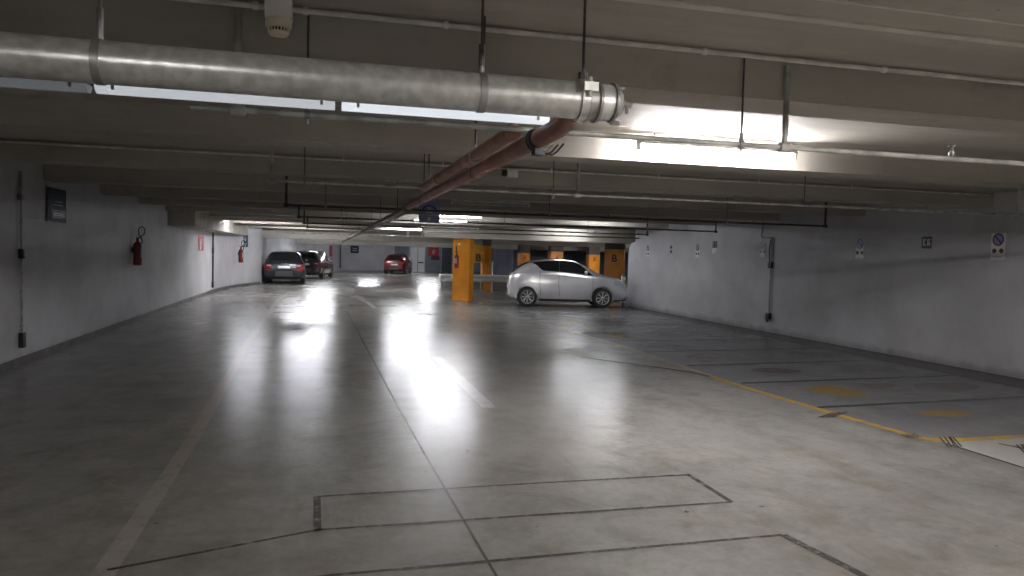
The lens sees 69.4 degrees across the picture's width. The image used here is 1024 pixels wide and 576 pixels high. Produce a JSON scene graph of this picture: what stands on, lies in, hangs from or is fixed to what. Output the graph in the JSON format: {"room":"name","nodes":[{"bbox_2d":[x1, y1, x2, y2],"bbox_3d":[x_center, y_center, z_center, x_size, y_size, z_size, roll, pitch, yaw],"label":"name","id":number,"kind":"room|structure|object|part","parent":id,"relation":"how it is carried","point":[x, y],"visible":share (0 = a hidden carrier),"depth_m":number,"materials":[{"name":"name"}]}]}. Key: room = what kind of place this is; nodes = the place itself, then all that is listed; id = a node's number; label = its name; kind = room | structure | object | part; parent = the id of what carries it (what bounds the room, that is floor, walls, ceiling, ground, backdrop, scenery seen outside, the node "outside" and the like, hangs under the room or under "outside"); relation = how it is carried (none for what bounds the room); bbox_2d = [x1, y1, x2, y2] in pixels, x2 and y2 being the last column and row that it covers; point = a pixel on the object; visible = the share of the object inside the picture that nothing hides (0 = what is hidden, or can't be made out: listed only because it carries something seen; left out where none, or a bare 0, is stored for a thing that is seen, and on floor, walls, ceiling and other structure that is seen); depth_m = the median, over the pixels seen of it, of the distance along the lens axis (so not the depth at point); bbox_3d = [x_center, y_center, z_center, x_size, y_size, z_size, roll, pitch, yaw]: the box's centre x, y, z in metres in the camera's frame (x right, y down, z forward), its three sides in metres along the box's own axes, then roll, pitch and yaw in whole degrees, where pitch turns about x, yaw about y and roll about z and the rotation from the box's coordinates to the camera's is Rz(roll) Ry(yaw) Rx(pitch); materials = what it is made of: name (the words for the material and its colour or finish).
{"room":"parking garage","nodes":[
{"label":"parking garage","id":0,"kind":"room"},
{"bbox_2d":[0,162,262,363],"bbox_3d":[-7.104,-0.474,12.140,1.121,2.740,45.030,1,3,-13],"label":"wall","id":1,"kind":"structure","parent":0,"point":[80,276],"depth_m":12.59,"materials":[{"name":"white paint"}]},
{"bbox_2d":[17,171,25,347],"bbox_3d":[-6.446,-0.369,9.727,0.058,2.320,0.130,1,3,-14],"label":"conduit","id":2,"kind":"object","parent":1,"relation":"attached to","point":[22,335],"visible":1,"depth_m":9.72,"materials":[{"name":"metal"}]},
{"bbox_2d":[47,187,65,222],"bbox_3d":[-6.761,-1.226,11.014,0.020,0.500,0.780,1,3,-14],"label":"notice board","id":3,"kind":"object","parent":1,"relation":"attached to","point":[56,198],"visible":1,"depth_m":10.96,"materials":[{"name":"metal"}]},
{"bbox_2d":[0,282,259,371],"bbox_3d":[-6.969,0.860,11.927,0.900,0.100,44.416,1,3,-13],"label":"baseboard","id":4,"kind":"structure","parent":1,"relation":"attached to","point":[13,363],"depth_m":12.78,"materials":[{"name":"grey paint"}]},
{"bbox_2d":[132,226,145,265],"bbox_3d":[-7.791,-0.887,15.452,0.191,0.832,0.230,3,3,33],"label":"fire extinguisher","id":5,"kind":"object","parent":1,"relation":"attached to","point":[137,250],"visible":1,"depth_m":15.38,"materials":[{"name":"red metal"}]},
{"bbox_2d":[198,235,203,250],"bbox_3d":[-10.052,-1.459,23.926,0.008,0.500,1.000,1,3,-14],"label":"fire sign","id":6,"kind":"object","parent":1,"relation":"attached to","point":[200,237],"visible":1,"depth_m":23.90,"materials":[{"name":"red plastic"}]},
{"bbox_2d":[168,211,247,235],"bbox_3d":[-10.235,-2.246,25.956,0.649,0.580,14.500,1,3,-14],"label":"beam","id":7,"kind":"structure","parent":1,"relation":"attached to","point":[202,221],"depth_m":20.86,"materials":[{"name":"concrete"}]},
{"bbox_2d":[212,232,213,287],"bbox_3d":[-10.656,-1.174,26.380,0.060,2.320,0.200,1,3,-14],"label":"conduit","id":8,"kind":"object","parent":1,"relation":"attached to","point":[212,232],"visible":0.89,"depth_m":26.35,"materials":[{"name":"metal"}]},
{"bbox_2d":[238,240,244,262],"bbox_3d":[-11.061,-1.506,30.284,0.258,0.932,0.214,-1,3,-40],"label":"fire extinguisher","id":9,"kind":"object","parent":1,"relation":"attached to","point":[240,253],"visible":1,"depth_m":30.22,"materials":[{"name":"red metal"}]},
{"bbox_2d":[243,235,247,246],"bbox_3d":[-11.403,-2.019,31.609,0.010,0.540,0.560,2,3,6],"label":"pedestrian sign","id":10,"kind":"object","parent":1,"relation":"attached to","point":[245,238],"visible":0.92,"depth_m":31.65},
{"bbox_2d":[262,238,340,280],"bbox_3d":[-13.132,-2.148,45.976,1.163,2.740,23.914,1,3,-4],"label":"wall","id":11,"kind":"structure","parent":0,"point":[269,245],"depth_m":44.48,"materials":[{"name":"white paint"}]},
{"bbox_2d":[262,228,629,247],"bbox_3d":[4.974,-2.415,38.517,34.900,0.610,0.600,1,3,-14],"label":"beam","id":12,"kind":"structure","parent":11,"relation":"attached to","point":[266,232],"depth_m":35.40,"materials":[{"name":"concrete"}]},
{"bbox_2d":[299,239,628,251],"bbox_3d":[2.909,-2.911,49.949,33.300,0.750,0.600,1,3,-14],"label":"beam","id":13,"kind":"structure","parent":11,"relation":"attached to","point":[301,241],"depth_m":47.32,"materials":[{"name":"concrete"}]},
{"bbox_2d":[341,245,394,270],"bbox_3d":[-11.818,-2.741,59.863,5.181,2.740,0.611,-1,4,-44],"label":"wall","id":14,"kind":"structure","parent":0,"point":[369,258],"depth_m":59.79,"materials":[{"name":"white paint"}]},
{"bbox_2d":[351,246,358,252],"bbox_3d":[-12.541,-3.072,59.038,0.700,0.600,0.010,0,3,-36],"label":"notice","id":15,"kind":"object","parent":14,"relation":"attached to","point":[354,249],"visible":1,"depth_m":59.05,"materials":[{"name":"plastic"}]},
{"bbox_2d":[395,246,480,272],"bbox_3d":[-5.945,-2.712,62.490,7.900,2.740,0.200,1,3,-14],"label":"wall","id":16,"kind":"structure","parent":0,"point":[431,265],"depth_m":62.20,"materials":[{"name":"grey paint"}]},
{"bbox_2d":[410,247,425,271],"bbox_3d":[-7.876,-2.426,61.849,1.310,2.130,0.116,1,3,-14],"label":"door","id":17,"kind":"structure","parent":16,"relation":"in","point":[417,254],"depth_m":61.87,"materials":[{"name":"white paint"}]},
{"bbox_2d":[428,247,438,259],"bbox_3d":[-6.564,-2.919,62.194,0.950,1.150,0.010,1,3,-14],"label":"fire sign","id":18,"kind":"object","parent":16,"relation":"attached to","point":[433,252],"visible":0.94,"depth_m":62.20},
{"bbox_3d":[-6.585,-3.094,62.183,0.900,0.800,0.004,1,3,-14],"label":"plate","id":19,"kind":"part","parent":18,"relation":"part of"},
{"bbox_3d":[-6.454,-2.518,62.245,0.700,0.350,0.004,1,3,-14],"label":"plate","id":20,"kind":"part","parent":18,"relation":"part of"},
{"bbox_2d":[441,247,452,271],"bbox_3d":[-5.502,-2.393,62.451,1.010,2.130,0.116,1,3,-14],"label":"door","id":21,"kind":"structure","parent":16,"relation":"in","point":[446,253],"depth_m":62.46,"materials":[{"name":"paint"}]},
{"bbox_2d":[0,271,1023,575],"bbox_3d":[6.702,0.584,29.503,36.500,0.256,72.200,1,3,-14],"label":"floor","id":22,"kind":"structure","parent":0,"point":[346,423],"depth_m":6.29,"materials":[{"name":"concrete"}]},
{"bbox_2d":[264,251,307,283],"bbox_3d":[-11.074,-1.050,36.269,2.044,1.523,4.796,1,3,-15],"label":"station wagon","id":23,"kind":"object","parent":22,"relation":"on","point":[279,265],"visible":1,"depth_m":34.12,"materials":[{"name":"paint"}]},
{"bbox_3d":[-10.487,-0.653,34.024,1.616,0.240,0.090,1,3,-15],"label":"bumper trim","id":24,"kind":"part","parent":23,"relation":"part of","materials":[{"name":"plastic"}]},
{"bbox_2d":[296,250,333,278],"bbox_3d":[-11.566,-1.402,42.966,2.009,1.598,4.463,1,3,-3],"label":"estate car","id":25,"kind":"object","parent":22,"relation":"on","point":[318,263],"visible":0.7,"depth_m":41.10,"materials":[{"name":"paint"}]},
{"bbox_2d":[384,254,411,273],"bbox_3d":[-8.442,-1.808,55.183,1.861,1.468,3.696,2,3,2],"label":"hatchback","id":26,"kind":"object","parent":22,"relation":"on","point":[392,262],"visible":1,"depth_m":53.51,"materials":[{"name":"red paint"}]},
{"bbox_2d":[452,238,473,300],"bbox_3d":[-1.686,-0.634,25.498,0.726,2.130,0.332,3,3,31],"label":"pillar","id":27,"kind":"structure","parent":22,"relation":"on","point":[462,277],"depth_m":25.33,"materials":[{"name":"paint"}]},
{"bbox_2d":[454,246,458,267],"bbox_3d":[-1.890,-1.065,25.225,0.168,0.765,0.213,1,3,-11],"label":"fire extinguisher","id":28,"kind":"object","parent":27,"relation":"attached to","point":[456,258],"visible":1,"depth_m":25.20,"materials":[{"name":"red metal"}]},
{"bbox_2d":[439,274,508,290],"bbox_3d":[0.401,-0.191,32.384,7.220,0.730,0.320,1,3,-14],"label":"guardrail","id":29,"kind":"object","parent":22,"relation":"on","point":[442,277],"visible":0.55,"depth_m":31.95,"materials":[{"name":"metal"}]},
{"bbox_3d":[-2.973,-0.236,31.612,0.100,0.720,0.080,1,3,-14],"label":"post","id":30,"kind":"part","parent":29,"relation":"part of","materials":[{"name":"metal"}]},
{"bbox_3d":[0.415,-0.396,32.378,7.200,0.310,0.060,1,3,-14],"label":"rail","id":31,"kind":"part","parent":29,"relation":"part of","materials":[{"name":"metal"}]},
{"bbox_2d":[474,239,492,290],"bbox_3d":[-1.323,-1.136,32.515,0.918,2.520,0.470,1,3,-14],"label":"pillar","id":32,"kind":"structure","parent":22,"relation":"on","point":[482,254],"depth_m":32.39,"materials":[{"name":"paint"}]},
{"bbox_2d":[517,245,529,265],"bbox_3d":[0.734,-1.698,46.358,0.650,2.500,0.610,1,3,-14],"label":"pillar","id":33,"kind":"structure","parent":22,"relation":"on","point":[523,250],"depth_m":46.06,"materials":[{"name":"paint"}]},
{"bbox_2d":[548,246,563,258],"bbox_3d":[2.792,-1.702,47.601,0.850,2.500,0.610,1,3,-14],"label":"pillar","id":34,"kind":"structure","parent":22,"relation":"on","point":[554,252],"depth_m":47.30,"materials":[{"name":"paint"}]},
{"bbox_2d":[506,259,627,307],"bbox_3d":[1.768,-0.176,24.103,3.890,1.513,1.892,1,3,-3],"label":"hatchback","id":35,"kind":"object","parent":22,"relation":"on","point":[563,280],"visible":1,"depth_m":23.31,"materials":[{"name":"silver metal"}]},
{"bbox_3d":[1.664,0.389,23.335,1.610,0.081,0.053,1,3,-3],"label":"sill","id":36,"kind":"part","parent":35,"relation":"part of","materials":[{"name":"plastic"}]},
{"bbox_2d":[586,247,599,273],"bbox_3d":[5.216,-1.651,47.803,0.750,2.500,0.610,1,3,-14],"label":"pillar","id":37,"kind":"structure","parent":22,"relation":"on","point":[592,253],"depth_m":47.52,"materials":[{"name":"paint"}]},
{"bbox_2d":[604,243,625,279],"bbox_3d":[4.102,-0.868,29.567,0.817,2.520,0.628,2,3,17],"label":"pillar","id":38,"kind":"structure","parent":22,"relation":"on","point":[614,264],"depth_m":29.26,"materials":[{"name":"paint"}]},
{"bbox_2d":[620,275,625,305],"bbox_3d":[3.731,0.085,24.886,0.132,1.020,0.112,1,3,-14],"label":"guard","id":39,"kind":"object","parent":22,"relation":"on","point":[623,277],"visible":0.44,"depth_m":24.84,"materials":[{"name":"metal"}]},
{"bbox_2d":[600,334,646,337],"bbox_3d":[2.300,0.987,15.296,1.000,0.001,0.800,1,3,-14],"label":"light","id":40,"kind":"object","parent":22,"relation":"on","point":[605,335],"depth_m":15.26,"materials":[{"name":"grey"}]},
{"bbox_2d":[743,367,808,373],"bbox_3d":[3.911,1.222,10.965,1.000,0.001,0.700,1,3,-14],"label":"floor marking","id":41,"kind":"object","parent":22,"relation":"on","point":[766,370],"depth_m":10.95,"materials":[{"name":"grey paint"}]},
{"bbox_2d":[794,384,880,398],"bbox_3d":[4.094,1.300,9.342,1.000,0.001,1.040,1,3,-14],"label":"floor marking","id":42,"kind":"object","parent":22,"relation":"on","point":[828,390],"depth_m":9.31,"materials":[{"name":"yellow paint"}]},
{"bbox_2d":[856,382,903,387],"bbox_3d":[4.907,1.296,9.878,0.660,0.001,0.440,1,3,-14],"label":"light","id":43,"kind":"object","parent":22,"relation":"on","point":[866,384],"depth_m":9.88,"materials":[{"name":"grey"}]},
{"bbox_2d":[905,409,983,417],"bbox_3d":[4.737,1.372,8.104,0.960,0.001,0.440,1,3,-14],"label":"floor marking","id":44,"kind":"object","parent":22,"relation":"on","point":[936,413],"depth_m":8.10,"materials":[{"name":"yellow paint"}]},
{"bbox_2d":[0,0,1023,232],"bbox_3d":[6.775,-2.344,29.372,36.500,0.580,72.200,1,3,-14],"label":"ceiling","id":45,"kind":"structure","parent":0,"point":[679,94],"depth_m":5.71,"materials":[{"name":"concrete"}]},
{"bbox_2d":[0,77,93,92],"bbox_3d":[-2.233,-1.066,2.965,0.980,0.488,0.100,1,3,-14],"label":"light","id":46,"kind":"object","parent":45,"relation":"hanging from","point":[4,81],"visible":0.6,"depth_m":3.03,"materials":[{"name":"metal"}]},
{"bbox_2d":[94,84,335,109],"bbox_3d":[-1.263,-1.052,3.210,0.980,0.488,0.100,1,3,-14],"label":"light","id":47,"kind":"object","parent":45,"relation":"hanging from","point":[108,89],"visible":0.55,"depth_m":3.19,"materials":[{"name":"white plastic"},{"name":"steel"}]},
{"bbox_2d":[264,0,292,37],"bbox_3d":[-1.045,-1.210,3.313,0.115,0.167,0.115,1,3,-14],"label":"smoke detector","id":48,"kind":"object","parent":45,"relation":"attached to","point":[278,14],"visible":1,"depth_m":3.27,"materials":[{"name":"white plastic"}]},
{"bbox_2d":[0,0,631,125],"bbox_3d":[-1.986,-1.001,2.482,5.143,0.560,0.198,1,3,-14],"label":"drain pipe","id":49,"kind":"object","parent":45,"relation":"hanging from","point":[97,61],"visible":1,"depth_m":2.75,"materials":[{"name":"metal"}]},
{"bbox_3d":[-1.460,-1.089,2.622,0.022,0.370,0.022,2,3,8],"label":"hanger rod","id":50,"kind":"part","parent":49,"relation":"part of","materials":[{"name":"metal"}]},
{"bbox_3d":[-0.118,-1.070,2.962,0.022,0.370,0.022,0,3,-37],"label":"hanger rod","id":51,"kind":"part","parent":49,"relation":"part of","materials":[{"name":"grey metal"}]},
{"bbox_3d":[0.300,-1.055,3.068,0.039,0.391,0.039,2,3,8],"label":"hanger rod","id":52,"kind":"part","parent":49,"relation":"part of","materials":[{"name":"grey metal"}]},
{"bbox_2d":[341,183,412,241],"bbox_3d":[-5.771,-2.156,26.980,0.132,0.644,36.710,1,3,-14],"label":"pipe","id":53,"kind":"object","parent":45,"relation":"hanging from","point":[403,211],"visible":0.91,"depth_m":12.29,"materials":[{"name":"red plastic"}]},
{"bbox_2d":[286,229,542,241],"bbox_3d":[-1.359,-2.282,30.934,15.500,0.528,0.072,1,3,-14],"label":"pipe","id":54,"kind":"object","parent":45,"relation":"hanging from","point":[408,229],"visible":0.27,"depth_m":29.74,"materials":[{"name":"metal"}]},
{"bbox_2d":[418,199,439,222],"bbox_3d":[-1.562,-1.509,13.983,0.400,0.558,0.022,1,3,-14],"label":"direction sign","id":55,"kind":"object","parent":45,"relation":"hanging from","point":[424,217],"visible":0.78,"depth_m":13.98,"materials":[{"name":"blue metal"}]},
{"bbox_2d":[341,16,549,124],"bbox_3d":[-0.294,-1.039,3.456,0.980,0.488,0.100,1,3,-14],"label":"light","id":56,"kind":"object","parent":45,"relation":"hanging from","point":[346,106],"visible":0.52,"depth_m":3.43,"materials":[{"name":"white plastic"},{"name":"steel"}]},
{"bbox_2d":[342,102,549,124],"bbox_3d":[-0.300,-0.812,3.466,0.970,0.034,0.086,1,3,-14],"label":"diffuser","id":57,"kind":"object","parent":56,"relation":"attached to","point":[346,106],"depth_m":3.43,"materials":[{"name":"white plastic"}]},
{"bbox_3d":[-0.133,-1.071,3.495,0.009,0.419,0.009,2,3,8],"label":"hanger rod","id":58,"kind":"part","parent":56,"relation":"part of","materials":[{"name":"grey metal"}]},
{"bbox_2d":[441,216,481,217],"bbox_3d":[-1.558,-1.924,19.077,1.600,0.189,0.070,1,3,-14],"label":"lamp","id":59,"kind":"object","parent":45,"relation":"hanging from","point":[441,216],"visible":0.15,"depth_m":19.12,"materials":[{"name":"white plastic"}]},
{"bbox_2d":[420,120,520,191],"bbox_3d":[-0.423,-1.109,5.495,0.096,0.536,3.540,1,3,-14],"label":"pipe","id":60,"kind":"object","parent":45,"relation":"hanging from","point":[501,138],"visible":0.9,"depth_m":4.73,"materials":[{"name":"brown plastic"}]},
{"bbox_3d":[-0.769,-1.233,6.868,0.010,0.430,0.010,2,3,8],"label":"hanger rod","id":61,"kind":"part","parent":60,"relation":"part of","materials":[{"name":"grey metal"}]},
{"bbox_2d":[306,218,638,238],"bbox_3d":[-0.880,-1.898,22.710,10.470,0.531,0.065,1,3,-14],"label":"pipe","id":62,"kind":"object","parent":45,"relation":"hanging from","point":[307,227],"visible":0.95,"depth_m":22.60,"materials":[{"name":"metal"}]},
{"bbox_2d":[303,210,647,235],"bbox_3d":[-0.677,-1.728,19.052,9.070,0.531,0.065,1,3,-14],"label":"pipe","id":63,"kind":"object","parent":45,"relation":"hanging from","point":[304,222],"visible":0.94,"depth_m":18.96,"materials":[{"name":"metal"}]},
{"bbox_2d":[406,117,576,209],"bbox_3d":[-0.450,-1.096,6.163,0.222,0.624,6.335,1,3,-14],"label":"pipe","id":64,"kind":"object","parent":45,"relation":"hanging from","point":[537,139],"visible":0.89,"depth_m":4.03,"materials":[{"name":"brown plastic"}]},
{"bbox_3d":[-0.932,-1.256,7.858,0.010,0.480,0.010,2,3,8],"label":"hanger rod","id":65,"kind":"part","parent":64,"relation":"part of","materials":[{"name":"grey metal"}]},
{"bbox_2d":[0,140,987,195],"bbox_3d":[0.626,-1.505,9.520,13.550,0.056,0.036,1,3,-14],"label":"cable conduit","id":66,"kind":"object","parent":45,"relation":"attached to","point":[1,141],"visible":1,"depth_m":9.11,"materials":[{"name":"white plastic"}]},
{"bbox_2d":[502,169,517,177],"bbox_3d":[-0.028,-1.441,9.306,0.200,0.100,0.060,1,3,-14],"label":"junction box","id":67,"kind":"object","parent":66,"relation":"attached to","point":[509,173],"visible":1,"depth_m":9.28,"materials":[{"name":"white plastic"}]},
{"bbox_2d":[297,204,717,232],"bbox_3d":[0.213,-1.431,15.419,9.020,0.314,0.058,1,3,-14],"label":"pipe","id":68,"kind":"object","parent":45,"relation":"hanging from","point":[298,215],"visible":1,"depth_m":15.37,"materials":[{"name":"metal"}]},
{"bbox_2d":[421,224,635,243],"bbox_3d":[10.786,-1.827,28.579,28.500,0.600,0.750,1,3,-14],"label":"beam","id":69,"kind":"structure","parent":45,"relation":"attached to","point":[423,234],"depth_m":25.59,"materials":[{"name":"concrete"}]},
{"bbox_2d":[284,176,827,227],"bbox_3d":[1.097,-1.352,11.723,9.020,0.534,0.058,1,3,-14],"label":"pipe","id":70,"kind":"object","parent":45,"relation":"hanging from","point":[286,204],"visible":0.98,"depth_m":11.59,"materials":[{"name":"metal"}]},
{"bbox_2d":[172,0,1023,85],"bbox_3d":[1.982,-1.239,4.155,13.550,0.038,0.036,1,3,-14],"label":"pipe","id":71,"kind":"object","parent":45,"relation":"attached to","point":[254,5],"visible":1,"depth_m":3.75,"materials":[{"name":"white plastic"}]},
{"bbox_2d":[190,11,1023,165],"bbox_3d":[2.907,-0.983,4.459,9.000,0.528,0.052,1,3,-14],"label":"pipe","id":72,"kind":"object","parent":45,"relation":"hanging from","point":[234,109],"visible":0.91,"depth_m":3.86,"materials":[{"name":"metal"}]},
{"bbox_3d":[-0.959,-1.070,3.477,0.010,0.460,0.010,2,3,8],"label":"hanger rod","id":73,"kind":"part","parent":72,"relation":"part of","materials":[{"name":"grey metal"}]},
{"bbox_3d":[1.260,-1.040,4.040,0.010,0.460,0.010,2,3,8],"label":"hanger rod","id":74,"kind":"part","parent":72,"relation":"part of","materials":[{"name":"grey metal"}]},
{"bbox_2d":[268,145,1023,217],"bbox_3d":[2.551,-1.169,8.247,10.035,0.516,0.056,1,3,-14],"label":"pipe","id":75,"kind":"object","parent":45,"relation":"hanging from","point":[271,179],"visible":0.97,"depth_m":7.85,"materials":[{"name":"metal"}]},
{"bbox_2d":[636,133,798,159],"bbox_3d":[1.906,-1.302,6.797,1.620,0.154,0.070,1,3,-14],"label":"lamp","id":76,"kind":"object","parent":45,"relation":"hanging from","point":[639,143],"visible":0.62,"depth_m":6.76,"materials":[{"name":"white plastic"}]},
{"bbox_2d":[491,249,628,278],"bbox_3d":[7.926,-2.309,61.265,18.400,2.740,9.000,1,3,-14],"label":"wall","id":77,"kind":"structure","parent":0,"point":[504,261],"depth_m":56.12,"materials":[{"name":"grey paint"}]},
{"bbox_2d":[627,191,1023,378],"bbox_3d":[7.929,0.032,9.260,0.260,2.740,32.050,1,3,-14],"label":"wall","id":78,"kind":"structure","parent":0,"point":[950,303],"depth_m":13.83,"materials":[{"name":"white paint"}]},
{"bbox_2d":[695,244,699,257],"bbox_3d":[5.048,-1.007,20.122,0.009,0.375,0.220,1,3,-14],"label":"parking sign","id":79,"kind":"object","parent":78,"relation":"attached to","point":[697,245],"visible":1,"depth_m":20.12,"materials":[{"name":"white plastic"}]},
{"bbox_2d":[712,241,716,253],"bbox_3d":[5.272,-1.054,19.242,0.007,0.320,0.250,1,3,-14],"label":"number sign","id":80,"kind":"object","parent":78,"relation":"attached to","point":[714,248],"visible":1,"depth_m":19.25,"materials":[{"name":"white plastic"}]},
{"bbox_2d":[760,240,765,256],"bbox_3d":[5.803,-0.909,17.137,0.009,0.385,0.200,1,3,-14],"label":"parking sign","id":81,"kind":"object","parent":78,"relation":"attached to","point":[762,243],"visible":1,"depth_m":17.14,"materials":[{"name":"white plastic"}]},
{"bbox_2d":[761,222,772,321],"bbox_3d":[5.810,-0.398,16.963,0.096,2.322,0.491,1,3,-11],"label":"conduit","id":82,"kind":"object","parent":78,"relation":"attached to","point":[770,263],"visible":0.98,"depth_m":16.79,"materials":[{"name":"metal"}]},
{"bbox_2d":[855,239,864,258],"bbox_3d":[6.590,-0.744,14.020,0.009,0.375,0.220,1,3,-14],"label":"parking sign","id":83,"kind":"object","parent":78,"relation":"attached to","point":[859,243],"visible":1,"depth_m":14.02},
{"bbox_2d":[922,236,931,247],"bbox_3d":[6.985,-0.766,12.466,0.007,0.200,0.210,1,3,-14],"label":"number sign","id":84,"kind":"object","parent":78,"relation":"attached to","point":[926,241],"visible":1,"depth_m":12.45,"materials":[{"name":"plastic"}]},
{"bbox_2d":[990,233,1005,259],"bbox_3d":[7.318,-0.628,11.142,0.009,0.400,0.250,1,3,-14],"label":"parking sign","id":85,"kind":"object","parent":78,"relation":"attached to","point":[998,240],"visible":1,"depth_m":11.13,"materials":[{"name":"white plastic"}]}
]}

